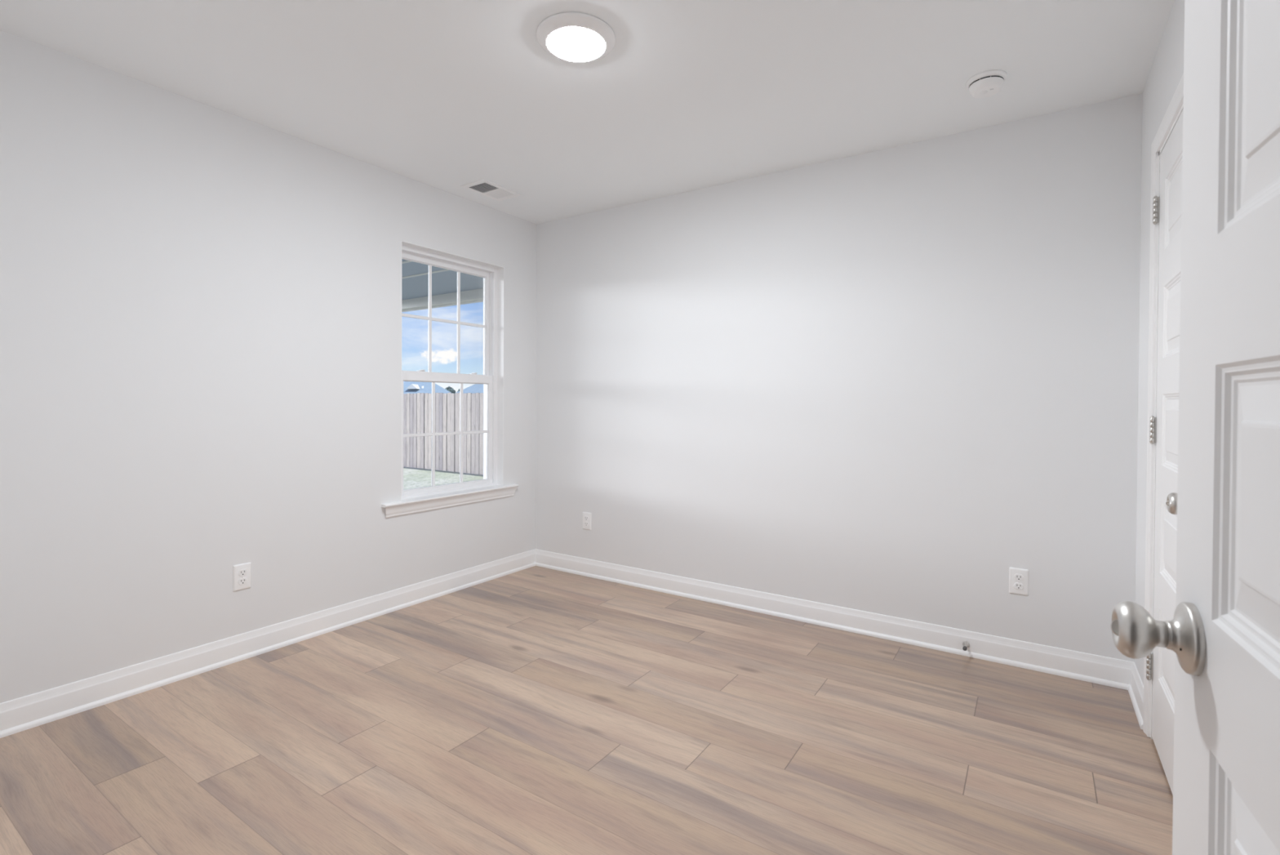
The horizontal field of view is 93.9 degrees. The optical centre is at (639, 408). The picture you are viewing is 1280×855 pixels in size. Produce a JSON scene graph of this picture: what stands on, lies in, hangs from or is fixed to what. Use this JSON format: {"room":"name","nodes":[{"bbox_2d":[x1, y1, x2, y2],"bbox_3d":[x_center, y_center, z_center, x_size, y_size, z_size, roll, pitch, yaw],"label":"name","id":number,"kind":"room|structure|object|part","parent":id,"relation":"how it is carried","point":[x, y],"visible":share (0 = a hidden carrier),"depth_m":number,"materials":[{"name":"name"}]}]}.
{"room":"empty bedroom","nodes":[
{"label":"empty bedroom","id":0,"kind":"room"},
{"bbox_2d":[0,30,536,702],"bbox_3d":[-2.173,-0.062,2.265,0.150,2.490,5.250,1,1,33],"label":"wall","id":1,"kind":"structure","parent":0,"point":[201,304],"depth_m":2.55,"materials":[{"name":"white paint"}]},
{"bbox_2d":[232,561,251,591],"bbox_3d":[-1.799,0.760,2.704,0.009,0.117,0.073,1,1,33],"label":"wall outlet","id":2,"kind":"object","parent":1,"relation":"attached to","point":[242,573],"visible":1,"depth_m":2.70,"materials":[{"name":"white plastic"}]},
{"bbox_2d":[238,577,247,584],"bbox_3d":[-1.797,0.779,2.703,0.004,0.028,0.035,1,1,33],"label":"receptacle","id":3,"kind":"object","parent":2,"relation":"attached to","point":[242,580],"depth_m":2.70,"materials":[{"name":"grey plastic"}]},
{"bbox_2d":[238,568,247,576],"bbox_3d":[-1.796,0.741,2.703,0.004,0.028,0.035,1,1,33],"label":"receptacle","id":4,"kind":"object","parent":2,"relation":"attached to","point":[242,572],"depth_m":2.70,"materials":[{"name":"white plastic"}]},
{"bbox_2d":[0,548,535,737],"bbox_3d":[-1.598,1.073,3.001,0.022,0.113,3.100,1,1,33],"label":"baseboard","id":5,"kind":"structure","parent":1,"relation":"attached to","point":[32,710],"depth_m":2.63,"materials":[{"name":"white paint"}]},
{"bbox_2d":[381,240,519,517],"bbox_3d":[-1.194,-0.191,3.734,0.212,1.577,1.012,1,1,33],"label":"window","id":6,"kind":"structure","parent":1,"relation":"in","point":[491,486],"depth_m":3.85,"materials":[{"name":"white paint"}]},
{"bbox_2d":[401,265,484,373],"bbox_3d":[-1.230,-0.553,3.763,0.011,0.656,0.655,1,1,33],"label":"grille","id":7,"kind":"object","parent":6,"relation":"attached to","point":[459,270],"depth_m":3.84,"materials":[{"name":"white plastic"}]},
{"bbox_2d":[403,382,487,485],"bbox_3d":[-1.207,0.155,3.752,0.011,0.638,0.647,1,1,33],"label":"grille","id":8,"kind":"object","parent":6,"relation":"attached to","point":[480,481],"depth_m":3.83,"materials":[{"name":"white plastic"}]},
{"bbox_3d":[-1.230,-0.553,3.763,0.034,0.735,0.724,1,1,33],"label":"sash","id":9,"kind":"part","parent":6,"relation":"part of","materials":[{"name":"white plastic"}]},
{"bbox_3d":[-1.205,0.141,3.751,0.031,0.725,0.716,1,1,33],"label":"sash","id":10,"kind":"part","parent":6,"relation":"part of","materials":[{"name":"white plastic"}]},
{"bbox_3d":[-1.219,-0.213,3.758,0.085,1.473,0.780,1,1,33],"label":"frame","id":11,"kind":"part","parent":6,"relation":"part of","materials":[{"name":"white plastic"}]},
{"bbox_3d":[-1.151,0.529,3.711,0.099,0.015,1.012,1,1,33],"label":"sill","id":12,"kind":"part","parent":6,"relation":"part of","materials":[{"name":"white paint"}]},
{"bbox_3d":[-1.267,-0.213,3.790,0.029,1.535,0.840,1,1,33],"label":"exterior trim","id":13,"kind":"part","parent":6,"relation":"part of","materials":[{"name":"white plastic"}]},
{"bbox_2d":[0,565,1173,854],"bbox_3d":[-0.682,1.152,1.288,3.541,0.001,5.050,1,1,33],"label":"floor","id":14,"kind":"structure","parent":0,"point":[535,709],"depth_m":2.02,"materials":[{"name":"wood"}]},
{"bbox_2d":[0,0,1174,224],"bbox_3d":[-0.710,-1.349,1.290,3.641,0.120,5.250,1,1,33],"label":"ceiling","id":15,"kind":"structure","parent":0,"point":[446,95],"depth_m":2.31,"materials":[{"name":"white paint"}]},
{"bbox_2d":[460,178,521,200],"bbox_3d":[-0.892,-1.309,3.595,0.203,0.007,0.305,1,1,33],"label":"ceiling vent","id":16,"kind":"object","parent":15,"relation":"in","point":[483,187],"visible":1,"depth_m":3.58,"materials":[{"name":"white plastic"}]},
{"bbox_2d":[536,12,615,62],"bbox_3d":[-0.222,-1.276,2.083,0.273,0.033,0.273,1,1,33],"label":"recessed light","id":17,"kind":"object","parent":15,"relation":"in","point":[573,37],"visible":1,"depth_m":2.04,"materials":[{"name":"white plastic"}]},
{"bbox_2d":[546,26,604,62],"bbox_3d":[-0.222,-1.264,2.083,0.202,0.008,0.202,1,1,33],"label":"diffuser","id":18,"kind":"object","parent":17,"relation":"attached to","point":[573,44],"depth_m":2.06,"materials":[{"name":"white"}]},
{"bbox_2d":[965,70,1007,98],"bbox_3d":[1.356,-1.262,2.341,0.141,0.053,0.141,1,1,33],"label":"smoke detector","id":19,"kind":"object","parent":15,"relation":"attached to","point":[985,84],"visible":1,"depth_m":2.31,"materials":[{"name":"white plastic"}]},
{"bbox_2d":[535,93,1142,662],"bbox_3d":[0.751,-0.057,3.390,3.491,2.490,0.150,1,1,33],"label":"wall","id":20,"kind":"structure","parent":0,"point":[896,381],"depth_m":3.01,"materials":[{"name":"white paint"}]},
{"bbox_2d":[582,511,591,529],"bbox_3d":[-0.360,0.757,4.034,0.073,0.117,0.009,1,1,33],"label":"wall outlet","id":21,"kind":"object","parent":20,"relation":"attached to","point":[586,515],"visible":1,"depth_m":4.03,"materials":[{"name":"white plastic"}]},
{"bbox_2d":[535,548,1133,689],"bbox_3d":[0.635,1.081,3.371,3.341,0.113,0.022,1,1,33],"label":"baseboard","id":22,"kind":"structure","parent":20,"relation":"attached to","point":[1088,667],"depth_m":3.02,"materials":[{"name":"white paint"}]},
{"bbox_2d":[962,640,969,650],"bbox_3d":[1.501,1.097,2.756,0.029,0.029,0.069,1,1,33],"label":"door stop","id":23,"kind":"object","parent":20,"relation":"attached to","point":[966,644],"visible":1,"depth_m":2.77,"materials":[{"name":"silver metal"}]},
{"bbox_3d":[1.506,1.097,2.764,0.029,0.029,0.050,1,1,33],"label":"stem","id":24,"kind":"part","parent":23,"relation":"part of","materials":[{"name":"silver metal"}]},
{"bbox_2d":[1008,567,1028,595],"bbox_3d":[1.696,0.773,2.676,0.073,0.117,0.009,1,1,33],"label":"wall outlet","id":25,"kind":"object","parent":20,"relation":"attached to","point":[1018,577],"visible":1,"depth_m":2.67,"materials":[{"name":"white plastic"}]},
{"bbox_2d":[1013,582,1023,589],"bbox_3d":[1.695,0.793,2.674,0.035,0.028,0.004,1,1,33],"label":"receptacle","id":26,"kind":"object","parent":25,"relation":"attached to","point":[1017,585],"depth_m":2.67,"materials":[{"name":"grey plastic"}]},
{"bbox_2d":[1013,573,1023,580],"bbox_3d":[1.695,0.754,2.674,0.035,0.028,0.004,1,1,33],"label":"receptacle","id":27,"kind":"object","parent":25,"relation":"attached to","point":[1016,576],"depth_m":2.67,"materials":[{"name":"grey plastic"}]},
{"bbox_2d":[1134,0,1184,684],"bbox_3d":[0.698,-0.025,0.279,0.150,2.490,5.100,1,1,33],"label":"wall","id":28,"kind":"structure","parent":0,"point":[1166,71],"depth_m":2.28,"materials":[{"name":"white paint"}]},
{"bbox_2d":[1128,662,1143,728],"bbox_3d":[1.171,1.107,1.173,0.022,0.113,3.100,1,1,33],"label":"baseboard","id":29,"kind":"structure","parent":28,"relation":"attached to","point":[1135,690],"depth_m":2.31,"materials":[{"name":"white paint"}]},
{"bbox_2d":[1142,73,1183,738],"bbox_3d":[1.613,0.108,1.764,0.076,2.102,0.865,1,1,33],"label":"door frame","id":30,"kind":"structure","parent":28,"relation":"attached to","point":[1175,108],"depth_m":2.10,"materials":[{"name":"white paint"}]},
{"bbox_2d":[1146,111,1182,794],"bbox_3d":[1.585,0.135,1.788,0.101,2.024,0.741,1,1,33],"label":"door","id":31,"kind":"structure","parent":28,"relation":"in","point":[1167,207],"depth_m":1.92,"materials":[{"name":"white paint"}]},
{"bbox_3d":[1.392,0.245,1.544,0.044,0.057,0.057,1,1,33],"label":"knob","id":32,"kind":"part","parent":31,"relation":"part of","materials":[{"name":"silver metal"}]},
{"bbox_3d":[-1.094,-0.040,0.732,3.341,2.490,0.120,1,1,33],"label":"wall","id":33,"kind":"structure","parent":0,"visible":0},
{"bbox_2d":[1110,0,1279,854],"bbox_3d":[0.394,0.142,0.313,0.167,2.028,0.771,1,1,33],"label":"door","id":34,"kind":"structure","parent":33,"relation":"in","point":[1224,632],"depth_m":0.54,"materials":[{"name":"white paint"}]},
{"bbox_3d":[0.518,0.229,0.616,0.044,0.057,0.057,1,1,28],"label":"knob","id":35,"kind":"part","parent":34,"relation":"part of","materials":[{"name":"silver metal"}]},
{"label":"outside","id":36,"kind":"structure","parent":0,"visible":0},
{"bbox_2d":[403,466,483,489],"bbox_3d":[-29.430,0.982,47.211,94.850,0.001,120.000,1,1,33],"label":"lawn","id":37,"kind":"structure","parent":36,"point":[413,477],"depth_m":12.83,"materials":[{"name":"green plant"}]},
{"bbox_2d":[403,381,452,393],"bbox_3d":[-28.619,-1.350,59.963,17.800,4.410,10.000,0,1,-2],"label":"house","id":38,"kind":"structure","parent":37,"relation":"on","point":[409,387],"depth_m":57.35,"materials":[{"name":"grey"}]},
{"bbox_2d":[403,392,483,474],"bbox_3d":[-4.178,0.568,13.804,15.801,1.892,0.067,1,1,33],"label":"wooden fence","id":39,"kind":"object","parent":37,"relation":"on","point":[417,407],"visible":0.13,"depth_m":14.05,"materials":[{"name":"white wood"}]},
{"bbox_2d":[444,386,455,393],"bbox_3d":[-25.296,-1.172,79.104,2.020,3.697,1.964,1,1,33],"label":"tree","id":40,"kind":"object","parent":37,"relation":"on","point":[449,388],"visible":0.11,"depth_m":78.69,"materials":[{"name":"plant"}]},
{"bbox_2d":[454,383,483,393],"bbox_3d":[-15.984,-2.240,79.895,14.200,5.920,10.000,0,1,3],"label":"house","id":41,"kind":"structure","parent":37,"relation":"on","point":[477,388],"depth_m":75.93,"materials":[{"name":"grey"}]},
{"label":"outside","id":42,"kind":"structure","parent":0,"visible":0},
{"bbox_2d":[401,258,483,300],"bbox_3d":[-2.436,-1.507,6.402,4.824,0.088,2.180,1,1,33],"label":"ceiling","id":43,"kind":"structure","parent":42,"point":[415,276],"depth_m":6.92,"materials":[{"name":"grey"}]},
{"bbox_2d":[401,288,483,311],"bbox_3d":[-1.816,-1.459,7.341,4.824,0.235,0.130,1,1,33],"label":"beam","id":44,"kind":"structure","parent":43,"relation":"attached to","point":[476,295],"depth_m":7.77,"materials":[{"name":"grey paint"}]}
]}

